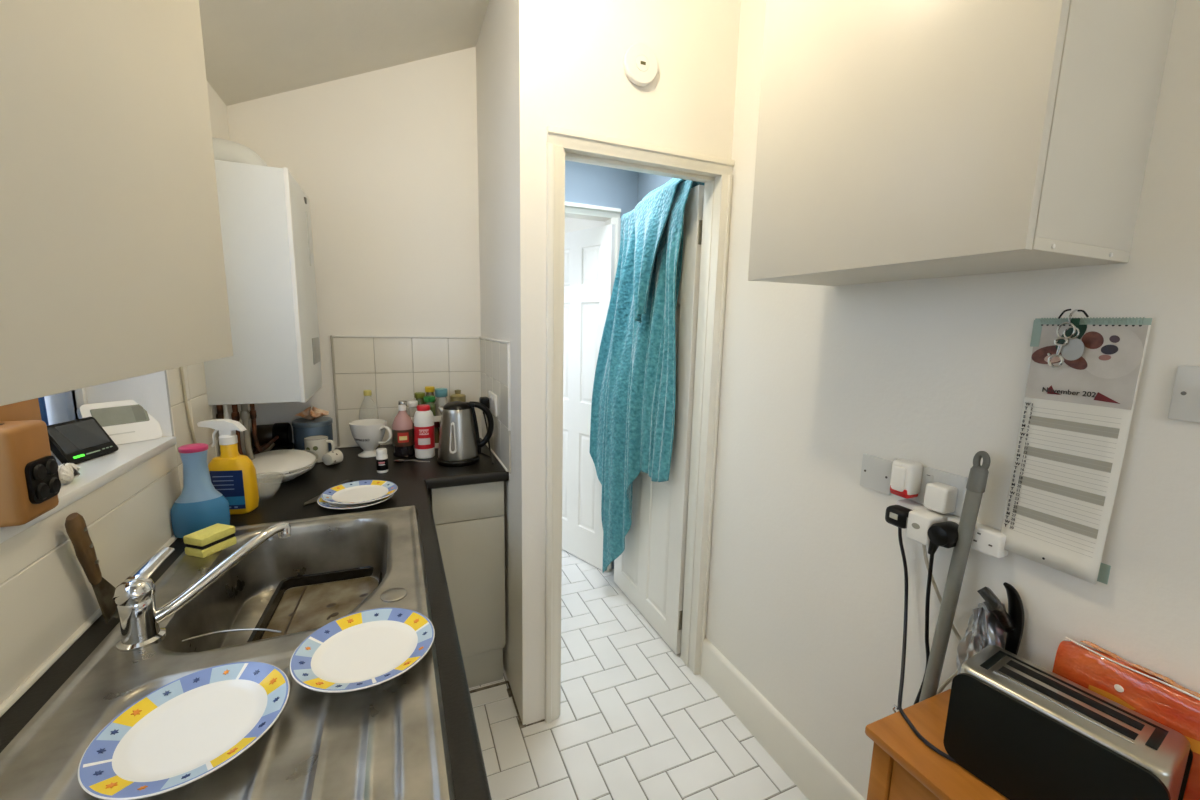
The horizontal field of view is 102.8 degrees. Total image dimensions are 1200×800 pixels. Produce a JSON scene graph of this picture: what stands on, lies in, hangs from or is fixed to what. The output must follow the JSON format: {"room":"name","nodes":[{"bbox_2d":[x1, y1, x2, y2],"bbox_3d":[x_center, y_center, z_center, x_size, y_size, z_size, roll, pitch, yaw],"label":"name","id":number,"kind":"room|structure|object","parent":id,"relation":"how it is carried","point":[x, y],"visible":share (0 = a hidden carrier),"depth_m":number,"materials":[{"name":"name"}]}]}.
{"room":"kitchen","nodes":[
{"label":"kitchen","id":0,"kind":"room"},
{"bbox_2d":[0,81,254,704],"bbox_3d":[-0.675,-0.067,-0.057,0.245,3.000,4.246,-3,10,-23],"label":"wall","id":1,"kind":"structure","parent":0,"point":[46,594],"depth_m":0.91,"materials":[{"name":"paint"}]},
{"bbox_2d":[38,388,86,455],"bbox_3d":[-0.947,-0.233,0.445,0.034,0.879,1.380,-3,10,-23],"label":"window","id":2,"kind":"structure","parent":1,"relation":"in","point":[61,407],"depth_m":1.06,"materials":[{"name":"white glass"}]},
{"bbox_2d":[0,436,176,543],"bbox_3d":[-0.911,0.209,0.534,0.248,0.020,1.380,-3,10,-23],"label":"windowsill","id":3,"kind":"structure","parent":1,"relation":"attached to","point":[97,472],"depth_m":0.94,"materials":[{"name":"white paint"}]},
{"bbox_2d":[0,398,60,527],"bbox_3d":[-0.879,0.064,0.737,0.088,0.205,0.198,-3,10,-23],"label":"radio","id":4,"kind":"object","parent":3,"relation":"on","point":[30,484],"visible":0.98,"depth_m":0.69,"materials":[{"name":"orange plastic"}]},
{"bbox_2d":[58,463,79,483],"bbox_3d":[-0.951,0.130,0.855,0.034,0.036,0.063,-5,11,-35],"label":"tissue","id":5,"kind":"object","parent":3,"relation":"on","point":[67,472],"visible":0.76,"depth_m":0.85,"materials":[{"name":"white paper"}]},
{"bbox_2d":[47,417,117,463],"bbox_3d":[-1.080,0.091,0.995,0.053,0.096,0.116,0,9,-8],"label":"meter","id":6,"kind":"object","parent":3,"relation":"on","point":[77,441],"visible":0.88,"depth_m":0.99,"materials":[{"name":"black plastic"}]},
{"bbox_2d":[73,446,112,458],"bbox_3d":[-1.059,0.109,1.003,0.003,0.004,0.091,0,9,-8],"label":"indicator light","id":7,"kind":"object","parent":6,"relation":"attached to","point":[83,452],"depth_m":1.00,"materials":[{"name":"green plastic"}]},
{"bbox_2d":[77,400,161,444],"bbox_3d":[-1.137,0.056,1.139,0.065,0.104,0.127,6,10,26],"label":"thermostat","id":8,"kind":"object","parent":3,"relation":"on","point":[126,421],"visible":0.71,"depth_m":1.13,"materials":[{"name":"white plastic"}]},
{"bbox_2d":[0,445,180,704],"bbox_3d":[-0.713,0.349,0.384,0.005,0.240,1.850,-3,10,-23],"label":"tile backsplash","id":9,"kind":"structure","parent":1,"relation":"attached to","point":[46,594],"depth_m":0.80,"materials":[{"name":"beige tile"}]},
{"bbox_2d":[0,0,232,405],"bbox_3d":[-0.406,-0.326,-0.008,0.320,0.733,1.202,-3,10,-23],"label":"upper cabinet","id":10,"kind":"object","parent":1,"relation":"attached to","point":[112,267],"visible":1,"depth_m":0.37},
{"bbox_2d":[179,367,196,442],"bbox_3d":[-1.110,0.065,1.312,0.008,0.421,0.095,-2,9,-21],"label":"cable","id":11,"kind":"object","parent":1,"relation":"attached to","point":[181,368],"visible":0.48,"depth_m":1.27,"materials":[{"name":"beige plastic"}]},
{"bbox_2d":[164,362,227,491],"bbox_3d":[-1.155,-0.009,1.388,0.005,0.620,0.427,-3,10,-23],"label":"tile backsplash","id":12,"kind":"structure","parent":1,"relation":"attached to","point":[194,375],"depth_m":1.31,"materials":[{"name":"beige tile"}]},
{"bbox_2d":[0,436,507,716],"bbox_3d":[-0.457,0.389,0.922,0.892,0.014,2.615,-3,10,-23],"label":"trim","id":13,"kind":"structure","parent":1,"relation":"attached to","point":[64,647],"depth_m":0.76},
{"bbox_2d":[204,137,321,459],"bbox_3d":[-1.140,-0.307,1.661,0.270,1.065,0.499,-3,10,-23],"label":"boiler","id":14,"kind":"object","parent":1,"relation":"attached to","point":[266,228],"visible":0.8,"depth_m":1.45,"materials":[{"name":"white metal"}]},
{"bbox_2d":[199,0,489,105],"bbox_3d":[0.174,-1.156,0.075,2.002,0.966,4.346,-3,10,-23],"label":"ceiling","id":15,"kind":"structure","parent":0,"point":[254,49],"depth_m":1.61,"materials":[{"name":"paint"}]},
{"bbox_2d":[227,47,481,448],"bbox_3d":[-1.041,-0.399,2.022,1.222,3.000,0.085,-3,10,-23],"label":"wall","id":16,"kind":"structure","parent":0,"point":[385,161],"depth_m":2.00,"materials":[{"name":"paint"}]},
{"bbox_2d":[330,335,478,446],"bbox_3d":[-0.837,-0.044,2.123,0.600,0.475,0.009,-3,10,-23],"label":"trim","id":17,"kind":"structure","parent":16,"relation":"attached to","point":[331,336],"depth_m":2.02,"materials":[{"name":"cream glazed ceramic tile"},{"name":"tile grout"}]},
{"bbox_2d":[333,337,481,445],"bbox_3d":[-0.831,-0.041,2.128,0.601,0.468,0.005,-3,10,-23],"label":"tile backsplash","id":18,"kind":"structure","parent":16,"relation":"attached to","point":[394,369],"depth_m":2.09,"materials":[{"name":"beige tile"}]},
{"bbox_2d":[476,0,515,701],"bbox_3d":[-0.380,-0.367,1.906,0.090,3.000,0.663,-3,10,-23],"label":"wall","id":19,"kind":"structure","parent":0,"point":[493,46],"depth_m":1.80,"materials":[{"name":"paint"}]},
{"bbox_2d":[488,391,496,416],"bbox_3d":[-0.440,0.013,1.955,0.013,0.086,0.146,-3,10,-23],"label":"wall socket","id":20,"kind":"object","parent":19,"relation":"attached to","point":[492,397],"visible":0.96,"depth_m":1.93,"materials":[{"name":"white plastic"}]},
{"bbox_2d":[479,397,489,413],"bbox_3d":[-0.483,0.023,2.004,0.036,0.069,0.050,-3,10,-23],"label":"plug","id":21,"kind":"object","parent":20,"relation":"attached to","point":[484,400],"visible":0.55,"depth_m":1.98,"materials":[{"name":"black plastic"}]},
{"bbox_2d":[479,337,510,430],"bbox_3d":[-0.436,-0.090,1.954,0.009,0.316,0.604,-3,10,-23],"label":"trim","id":22,"kind":"structure","parent":19,"relation":"attached to","point":[485,338],"depth_m":1.69,"materials":[{"name":"white plastic"}]},
{"bbox_2d":[480,339,510,473],"bbox_3d":[-0.439,-0.009,1.973,0.005,0.468,0.601,-3,10,-23],"label":"tile backsplash","id":23,"kind":"structure","parent":19,"relation":"attached to","point":[493,355],"depth_m":1.87,"materials":[{"name":"beige tile"}]},
{"bbox_2d":[470,681,544,728],"bbox_3d":[-0.387,1.155,1.854,0.413,0.008,0.182,4,9,20],"label":"trim","id":24,"kind":"structure","parent":19,"relation":"attached to","point":[509,690],"depth_m":1.88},
{"bbox_2d":[565,217,604,232],"bbox_3d":[-1.014,-0.325,3.171,2.035,2.500,1.950,-3,10,-23],"label":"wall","id":25,"kind":"structure","parent":0,"point":[571,224],"depth_m":3.38,"materials":[{"name":"paint"}]},
{"bbox_2d":[565,160,637,568],"bbox_3d":[-0.232,-0.267,2.577,0.865,2.600,0.100,-3,10,-23],"label":"wall","id":26,"kind":"structure","parent":0,"point":[588,184],"depth_m":2.49,"materials":[{"name":"paint"}]},
{"bbox_2d":[565,213,610,224],"bbox_3d":[-0.254,0.021,2.615,0.660,2.020,0.100,-3,10,-23],"label":"trim","id":27,"kind":"structure","parent":26,"relation":"attached to","point":[607,221],"depth_m":2.54,"materials":[{"name":"paint"}]},
{"bbox_2d":[562,224,614,569],"bbox_3d":[-0.143,0.002,2.902,0.063,1.957,0.600,-7,12,-44],"label":"door","id":28,"kind":"structure","parent":26,"relation":"in","point":[588,253],"depth_m":2.81,"materials":[{"name":"white paint"}]},
{"bbox_2d":[565,202,620,571],"bbox_3d":[-0.244,0.016,2.552,0.720,2.048,0.020,-3,10,-23],"label":"trim","id":29,"kind":"structure","parent":26,"relation":"attached to","point":[572,208],"depth_m":2.50,"materials":[{"name":"paint"}]},
{"bbox_2d":[511,0,740,724],"bbox_3d":[0.179,-0.329,1.734,0.971,3.000,0.100,-3,10,-23],"label":"wall","id":30,"kind":"structure","parent":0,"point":[568,72],"depth_m":1.55,"materials":[{"name":"paint"}]},
{"bbox_2d":[623,43,657,85],"bbox_3d":[0.130,-1.063,1.521,0.118,0.118,0.028,-3,10,-23],"label":"smoke detector","id":31,"kind":"object","parent":30,"relation":"attached to","point":[640,62],"visible":1,"depth_m":1.51,"materials":[{"name":"white plastic"}]},
{"bbox_2d":[469,549,807,799],"bbox_3d":[0.196,1.232,1.620,3.396,0.050,6.496,-3,10,-23],"label":"floor","id":32,"kind":"structure","parent":0,"point":[634,722],"depth_m":1.73,"materials":[{"name":"tile"}]},
{"bbox_2d":[428,481,505,687],"bbox_3d":[-0.590,0.689,2.048,0.255,0.861,0.537,-3,10,-23],"label":"base cabinet","id":33,"kind":"object","parent":32,"relation":"on","point":[469,519],"visible":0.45,"depth_m":1.80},
{"bbox_2d":[865,689,1008,799],"bbox_3d":[0.775,1.014,0.794,0.276,0.661,0.632,-3,10,-23],"label":"side table","id":34,"kind":"object","parent":32,"relation":"on","point":[903,767],"visible":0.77,"depth_m":0.93,"materials":[{"name":"orange wood"}]},
{"bbox_2d":[956,582,1024,674],"bbox_3d":[0.787,0.511,0.979,0.104,0.302,0.080,-3,10,-23],"label":"bag","id":35,"kind":"object","parent":34,"relation":"on","point":[987,624],"visible":0.49,"depth_m":0.95,"materials":[{"name":"plastic"}]},
{"bbox_2d":[943,645,1192,799],"bbox_3d":[0.771,0.587,0.819,0.144,0.192,0.274,-4,10,-31],"label":"toaster","id":36,"kind":"object","parent":34,"relation":"on","point":[1024,729],"visible":1,"depth_m":0.78,"materials":[{"name":"metal"}]},
{"bbox_2d":[1052,637,1199,799],"bbox_3d":[0.950,0.585,0.674,0.049,0.242,0.500,-3,10,-23],"label":"tray","id":37,"kind":"object","parent":34,"relation":"on","point":[1153,695],"visible":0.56,"depth_m":0.79,"materials":[{"name":"orange"}]},
{"bbox_2d":[919,451,990,701],"bbox_3d":[0.739,0.694,1.088,0.098,1.202,0.032,6,10,31],"label":"handle","id":38,"kind":"object","parent":32,"relation":"on","point":[978,474],"visible":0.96,"depth_m":1.02,"materials":[{"name":"grey paint"}]},
{"bbox_3d":[-0.444,0.925,0.556,0.576,0.861,0.596,-3,10,-23],"label":"base cabinet","id":39,"kind":"object","parent":32,"relation":"on","visible":0},
{"bbox_2d":[0,438,508,799],"bbox_3d":[-0.448,0.414,0.903,0.892,0.038,2.666,-3,10,-23],"label":"countertop","id":40,"kind":"structure","parent":39,"relation":"on","point":[284,501],"depth_m":1.04,"materials":[{"name":"black laminate"}]},
{"bbox_2d":[65,512,117,623],"bbox_3d":[-0.883,0.287,0.838,0.022,0.215,0.106,-3,10,-23],"label":"scraper","id":41,"kind":"object","parent":40,"relation":"on","point":[75,524],"visible":0.99,"depth_m":0.82,"materials":[{"name":"brown wood"}]},
{"bbox_2d":[170,443,229,537],"bbox_3d":[-0.997,0.223,1.189,0.114,0.229,0.068,-5,11,-33],"label":"bottle","id":42,"kind":"object","parent":40,"relation":"on","point":[199,506],"visible":0.96,"depth_m":1.17,"materials":[{"name":"blue plastic"}]},
{"bbox_2d":[112,522,290,651],"bbox_3d":[-0.722,0.321,0.885,0.081,0.130,0.277,5,10,23],"label":"mixer tap","id":43,"kind":"object","parent":40,"relation":"on","point":[140,628],"visible":1,"depth_m":0.79,"materials":[{"name":"silver metal"}]},
{"bbox_2d":[116,594,165,651],"bbox_3d":[-0.758,0.362,0.788,0.060,0.077,0.060,-3,10,-23],"label":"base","id":44,"kind":"object","parent":43,"relation":"on","point":[140,628],"depth_m":0.77,"materials":[{"name":"silver metal"}]},
{"bbox_2d":[0,505,454,799],"bbox_3d":[-0.576,0.472,0.867,0.508,0.170,0.980,-3,10,-23],"label":"sink","id":45,"kind":"object","parent":40,"relation":"in","point":[387,740],"visible":0.7,"depth_m":0.68,"materials":[{"name":"metal"}]},
{"bbox_2d":[78,661,289,799],"bbox_3d":[-0.519,0.417,0.615,0.205,0.025,0.205,-5,11,-34],"label":"dinner plate","id":46,"kind":"object","parent":45,"relation":"on","point":[188,728],"visible":1,"depth_m":0.61,"materials":[{"name":"white ceramic"}]},
{"bbox_2d":[183,523,236,557],"bbox_3d":[-0.897,0.323,1.104,0.056,0.046,0.078,3,9,15],"label":"sponge","id":47,"kind":"object","parent":45,"relation":"on","point":[207,541],"visible":1,"depth_m":1.08,"materials":[{"name":"yellow"}]},
{"bbox_2d":[182,629,281,641],"bbox_3d":[-0.624,0.399,0.821,0.149,0.005,0.023,-1,9,-11],"label":"chain","id":48,"kind":"object","parent":45,"relation":"on","point":[236,629],"visible":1,"depth_m":0.83,"materials":[{"name":"metal"}]},
{"bbox_2d":[247,566,381,641],"bbox_3d":[-0.653,0.493,1.138,0.242,0.034,0.297,-2,9,-20],"label":"baking tray","id":49,"kind":"object","parent":45,"relation":"in","point":[303,608],"visible":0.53,"depth_m":1.18,"materials":[{"name":"metal"}]},
{"bbox_2d":[290,608,434,692],"bbox_3d":[-0.371,0.396,0.761,0.205,0.020,0.205,-3,9,-30],"label":"dinner plate","id":50,"kind":"object","parent":45,"relation":"on","point":[372,647],"visible":1,"depth_m":0.76,"materials":[{"name":"white ceramic"}]},
{"bbox_2d":[197,419,258,514],"bbox_3d":[-1.029,0.184,1.329,0.120,0.262,0.069,0,9,-9],"label":"spray bottle","id":51,"kind":"object","parent":40,"relation":"on","point":[232,474],"visible":0.82,"depth_m":1.31,"materials":[{"name":"yellow plastic"}]},
{"bbox_2d":[254,442,293,450],"bbox_3d":[-1.282,0.201,1.887,0.132,0.046,0.132,-3,10,-23],"label":"frying pan","id":52,"kind":"object","parent":40,"relation":"on","point":[290,446],"visible":0.26,"depth_m":1.90,"materials":[{"name":"black metal"}]},
{"bbox_2d":[252,422,291,446],"bbox_3d":[-1.283,0.137,1.876,0.120,0.092,0.092,-3,10,-23],"label":"flask","id":53,"kind":"object","parent":52,"relation":"on","point":[265,433],"visible":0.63,"depth_m":1.85,"materials":[{"name":"black plastic"}]},
{"bbox_2d":[252,449,317,483],"bbox_3d":[-1.098,0.225,1.637,0.236,0.083,0.290,-4,10,-31],"label":"bowl","id":54,"kind":"object","parent":40,"relation":"on","point":[284,465],"visible":0.84,"depth_m":1.57,"materials":[{"name":"white ceramic"}]},
{"bbox_2d":[292,417,332,450],"bbox_3d":[-1.155,0.148,1.933,0.141,0.142,0.141,-3,10,-23],"label":"tin","id":55,"kind":"object","parent":40,"relation":"on","point":[302,427],"visible":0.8,"depth_m":1.88,"materials":[{"name":"blue metal"}]},
{"bbox_2d":[294,406,328,419],"bbox_3d":[-1.153,0.052,1.919,0.120,0.053,0.129,-3,10,-23],"label":"snack bag","id":56,"kind":"object","parent":55,"relation":"on","point":[310,413],"visible":1,"depth_m":1.90,"materials":[{"name":"plastic"}]},
{"bbox_2d":[304,435,334,462],"bbox_3d":[-1.078,0.189,1.843,0.098,0.093,0.080,-5,11,-36],"label":"patterned mug","id":57,"kind":"object","parent":40,"relation":"on","point":[318,444],"visible":0.56,"depth_m":1.81,"materials":[{"name":"white ceramic"}]},
{"bbox_2d":[303,480,352,505],"bbox_3d":[-0.849,0.287,1.494,0.025,0.013,0.215,2,9,7],"label":"kitchen knife","id":58,"kind":"object","parent":40,"relation":"on","point":[316,498],"visible":0.46,"depth_m":1.45,"materials":[{"name":"metal"}]},
{"bbox_2d":[322,449,342,464],"bbox_3d":[-1.004,0.217,1.795,0.054,0.054,0.052,3,9,12],"label":"egg cup","id":59,"kind":"object","parent":40,"relation":"on","point":[333,457],"visible":1,"depth_m":1.78,"materials":[{"name":"beige ceramic"}]},
{"bbox_2d":[317,493,393,508],"bbox_3d":[-0.729,0.296,1.439,0.206,0.018,0.206,5,9,21],"label":"dinner plate","id":60,"kind":"object","parent":40,"relation":"on","point":[320,501],"visible":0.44,"depth_m":1.39,"materials":[{"name":"white ceramic"}]},
{"bbox_2d":[321,480,397,503],"bbox_3d":[-0.722,0.283,1.446,0.206,0.019,0.206,7,11,30],"label":"dinner plate","id":61,"kind":"object","parent":60,"relation":"on","point":[363,491],"visible":1,"depth_m":1.46,"materials":[{"name":"white ceramic"}]},
{"bbox_2d":[349,419,391,457],"bbox_3d":[-0.924,0.157,1.925,0.137,0.136,0.166,-5,11,-36],"label":"mug","id":62,"kind":"object","parent":40,"relation":"on","point":[368,434],"visible":0.94,"depth_m":1.90,"materials":[{"name":"white ceramic"}]},
{"bbox_2d":[376,448,387,472],"bbox_3d":[-0.783,0.217,1.722,0.039,0.086,0.039,-3,10,-23],"label":"pill bottle","id":63,"kind":"object","parent":40,"relation":"on","point":[382,456],"visible":1,"depth_m":1.71,"materials":[{"name":"white plastic"}]},
{"bbox_2d":[392,405,414,457],"bbox_3d":[-0.795,0.122,1.935,0.083,0.206,0.084,-3,10,-23],"label":"sauce bottle","id":64,"kind":"object","parent":40,"relation":"on","point":[402,425],"visible":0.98,"depth_m":1.91,"materials":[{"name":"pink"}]},
{"bbox_2d":[394,413,441,447],"bbox_3d":[-0.765,0.131,2.075,0.226,0.140,0.123,-3,10,-23],"label":"spice rack","id":65,"kind":"object","parent":40,"relation":"on","point":[436,418],"visible":0.02,"depth_m":2.04,"materials":[{"name":"white plastic"}]},
{"bbox_2d":[408,400,417,416],"bbox_3d":[-0.790,0.044,2.027,0.038,0.080,0.038,-3,10,-23],"label":"spice jar","id":66,"kind":"object","parent":65,"relation":"on","point":[412,404],"visible":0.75,"depth_m":2.01,"materials":[{"name":"beige plastic"}]},
{"bbox_2d":[394,413,441,422],"bbox_3d":[-0.764,0.073,2.067,0.225,0.024,0.120,-3,10,-23],"label":"tray","id":67,"kind":"object","parent":65,"relation":"on","point":[436,418],"depth_m":2.03,"materials":[{"name":"white plastic"}]},
{"bbox_2d":[414,392,424,404],"bbox_3d":[-0.779,0.022,2.076,0.044,0.108,0.044,-3,10,-23],"label":"spice jar","id":68,"kind":"object","parent":65,"relation":"on","point":[419,396],"visible":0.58,"depth_m":2.06,"materials":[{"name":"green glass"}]},
{"bbox_2d":[423,395,435,415],"bbox_3d":[-0.728,0.032,2.050,0.048,0.098,0.048,-3,10,-23],"label":"spice jar","id":69,"kind":"object","parent":65,"relation":"on","point":[429,400],"visible":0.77,"depth_m":2.03,"materials":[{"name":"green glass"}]},
{"bbox_2d":[425,386,434,402],"bbox_3d":[-0.743,0.007,2.096,0.040,0.132,0.040,-3,10,-23],"label":"spice jar","id":70,"kind":"object","parent":65,"relation":"on","point":[429,390],"visible":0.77,"depth_m":2.08,"materials":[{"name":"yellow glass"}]},
{"bbox_2d":[434,422,439,442],"bbox_3d":[-0.722,0.145,2.097,0.038,0.100,0.038,-3,10,-23],"label":"spice jar","id":71,"kind":"object","parent":65,"relation":"on","point":[436,424],"visible":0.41,"depth_m":2.08,"materials":[{"name":"brown glass"}]},
{"bbox_2d":[435,388,447,415],"bbox_3d":[-0.695,0.011,2.102,0.052,0.124,0.052,-3,10,-23],"label":"spice jar","id":72,"kind":"object","parent":65,"relation":"on","point":[441,394],"visible":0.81,"depth_m":2.08,"materials":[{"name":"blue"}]},
{"bbox_2d":[414,404,434,458],"bbox_3d":[-0.704,0.124,1.919,0.077,0.211,0.079,-3,10,-23],"label":"bottle","id":73,"kind":"object","parent":40,"relation":"on","point":[424,433],"visible":1,"depth_m":1.89,"materials":[{"name":"white plastic"}]},
{"bbox_2d":[450,389,465,401],"bbox_3d":[-0.636,0.073,2.155,0.080,0.243,0.080,-3,10,-23],"label":"glass jar","id":74,"kind":"object","parent":40,"relation":"on","point":[457,396],"visible":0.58,"depth_m":2.12,"materials":[{"name":"brown"}]},
{"bbox_2d":[437,401,493,466],"bbox_3d":[-0.531,0.117,1.905,0.218,0.238,0.239,-1,9,-11],"label":"electric kettle","id":75,"kind":"object","parent":40,"relation":"on","point":[460,445],"visible":1,"depth_m":1.81,"materials":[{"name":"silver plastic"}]},
{"bbox_2d":[637,172,671,203],"bbox_3d":[0.372,-0.226,2.394,0.100,2.600,0.917,-3,10,-23],"label":"wall","id":76,"kind":"structure","parent":0,"point":[647,183],"depth_m":2.47,"materials":[{"name":"paint"}]},
{"bbox_2d":[705,0,1199,799],"bbox_3d":[1.153,-0.088,0.319,0.100,3.000,3.503,-3,10,-23],"label":"wall","id":77,"kind":"structure","parent":0,"point":[806,588],"depth_m":1.18,"materials":[{"name":"paint"}]},
{"bbox_2d":[545,125,733,723],"bbox_3d":[0.115,0.154,1.783,0.686,2.027,0.135,-3,10,-23],"label":"door frame","id":78,"kind":"structure","parent":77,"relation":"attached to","point":[558,139],"depth_m":1.71,"materials":[{"name":"paint"}]},
{"bbox_2d":[614,185,703,653],"bbox_3d":[0.225,0.107,2.256,0.082,1.964,0.676,-3,10,-23],"label":"door","id":79,"kind":"structure","parent":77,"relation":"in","point":[650,570],"depth_m":2.10,"materials":[{"name":"white paint"}]},
{"bbox_2d":[589,178,703,572],"bbox_3d":[0.178,0.005,2.280,0.195,1.922,0.724,-3,10,-23],"label":"towel","id":80,"kind":"object","parent":79,"relation":"hanging from","point":[634,392],"visible":0.97,"depth_m":2.17,"materials":[{"name":"teal fabric"}]},
{"bbox_2d":[701,638,865,799],"bbox_3d":[1.094,1.323,0.460,0.018,0.166,3.382,-3,10,-23],"label":"baseboard","id":81,"kind":"structure","parent":77,"relation":"attached to","point":[816,778],"depth_m":1.61,"materials":[{"name":"paint"}]},
{"bbox_2d":[860,453,892,494],"bbox_3d":[0.716,0.191,1.241,0.009,0.088,0.085,-3,10,-23],"label":"blank plate","id":82,"kind":"object","parent":77,"relation":"attached to","point":[876,472],"visible":0.9,"depth_m":1.24,"materials":[{"name":"grey plastic"}]},
{"bbox_2d":[897,499,953,521],"bbox_3d":[0.755,0.277,1.119,0.039,0.056,0.113,-3,10,-23],"label":"socket adaptor","id":83,"kind":"object","parent":77,"relation":"attached to","point":[907,503],"visible":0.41,"depth_m":1.12,"materials":[{"name":"white plastic"}]},
{"bbox_2d":[885,505,912,528],"bbox_3d":[0.706,0.274,1.127,0.046,0.044,0.054,-3,10,-23],"label":"plug","id":84,"kind":"object","parent":83,"relation":"attached to","point":[896,515],"visible":0.78,"depth_m":1.11,"materials":[{"name":"black plastic"}]},
{"bbox_2d":[897,527,955,762],"bbox_3d":[0.675,0.484,0.995,0.092,0.336,0.338,2,9,4],"label":"cable","id":85,"kind":"object","parent":84,"relation":"hanging from","point":[900,694],"visible":0.95,"depth_m":1.09,"materials":[{"name":"black plastic"}]},
{"bbox_2d":[906,509,943,544],"bbox_3d":[0.726,0.284,1.073,0.052,0.065,0.050,-3,10,-23],"label":"plug","id":86,"kind":"object","parent":83,"relation":"attached to","point":[920,521],"visible":0.89,"depth_m":1.06,"materials":[{"name":"white plastic"}]},
{"bbox_2d":[922,544,961,694],"bbox_3d":[0.767,0.798,1.131,0.113,0.972,0.037,9,12,42],"label":"cable","id":87,"kind":"object","parent":86,"relation":"hanging from","point":[955,631],"visible":0.45,"depth_m":1.08,"materials":[{"name":"beige plastic"}]},
{"bbox_2d":[894,458,967,516],"bbox_3d":[0.764,0.201,1.123,0.013,0.090,0.166,-3,10,-23],"label":"wall socket","id":88,"kind":"object","parent":77,"relation":"attached to","point":[929,475],"visible":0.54,"depth_m":1.08,"materials":[{"name":"grey plastic"}]},
{"bbox_2d":[890,459,922,498],"bbox_3d":[0.724,0.187,1.139,0.054,0.084,0.052,-3,10,-23],"label":"plug","id":89,"kind":"object","parent":88,"relation":"attached to","point":[906,475],"visible":1,"depth_m":1.12,"materials":[{"name":"white plastic"}]},
{"bbox_2d":[923,482,957,513],"bbox_3d":[0.761,0.218,1.071,0.042,0.058,0.048,-3,10,-23],"label":"plug","id":90,"kind":"object","parent":88,"relation":"attached to","point":[939,497],"visible":1,"depth_m":1.05,"materials":[{"name":"white plastic"}]},
{"bbox_2d":[748,0,1176,285],"bbox_3d":[0.640,-0.624,0.959,0.300,0.721,0.599,-3,10,-23],"label":"upper cabinet","id":91,"kind":"object","parent":77,"relation":"attached to","point":[898,140],"visible":1,"depth_m":0.79,"materials":[{"name":"white wood"}]},
{"bbox_2d":[947,516,1007,557],"bbox_3d":[0.800,0.289,1.018,0.036,0.050,0.106,-3,10,-23],"label":"socket adaptor","id":92,"kind":"object","parent":77,"relation":"attached to","point":[988,540],"visible":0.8,"depth_m":0.99,"materials":[{"name":"white plastic"}]},
{"bbox_2d":[928,521,958,554],"bbox_3d":[0.743,0.302,1.033,0.060,0.078,0.050,-3,10,-23],"label":"plug","id":93,"kind":"object","parent":92,"relation":"attached to","point":[943,534],"visible":0.94,"depth_m":1.02,"materials":[{"name":"black plastic"}]},
{"bbox_2d":[913,554,933,704],"bbox_3d":[0.721,0.800,1.167,0.054,0.960,0.092,-3,10,-23],"label":"hanging cable","id":94,"kind":"object","parent":93,"relation":"hanging from","point":[931,559],"visible":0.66,"depth_m":1.10,"materials":[{"name":"black plastic"}]},
{"bbox_2d":[1001,317,1151,583],"bbox_3d":[0.852,0.083,0.878,0.020,0.463,0.157,-3,10,-23],"label":"wall calendar","id":95,"kind":"object","parent":77,"relation":"hanging from","point":[1076,417],"visible":1,"depth_m":0.87,"materials":[{"name":"paper"}]},
{"bbox_2d":[1047,309,1088,367],"bbox_3d":[0.840,-0.110,0.861,0.039,0.106,0.035,5,10,22],"label":"keychain","id":96,"kind":"object","parent":95,"relation":"hanging from","point":[1073,348],"visible":1,"depth_m":0.86,"materials":[{"name":"silver metal"}]},
{"bbox_2d":[1025,324,1147,409],"bbox_3d":[0.858,-0.066,0.855,0.004,0.144,0.150,-3,10,-23],"label":"photo","id":97,"kind":"object","parent":95,"relation":"on","point":[1107,374],"depth_m":0.84,"materials":[{"name":"white paper"}]},
{"bbox_2d":[1097,563,1110,583],"bbox_3d":[0.889,0.306,0.855,0.002,0.035,0.028,-3,10,-23],"label":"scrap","id":98,"kind":"object","parent":77,"relation":"attached to","point":[1104,571],"visible":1,"depth_m":0.85,"materials":[{"name":"green paper"}]},
{"bbox_2d":[1168,365,1199,422],"bbox_3d":[0.926,-0.006,0.721,0.012,0.086,0.086,-3,10,-23],"label":"light switch","id":99,"kind":"object","parent":77,"relation":"attached to","point":[1185,401],"visible":1,"depth_m":0.75,"materials":[{"name":"grey plastic"}]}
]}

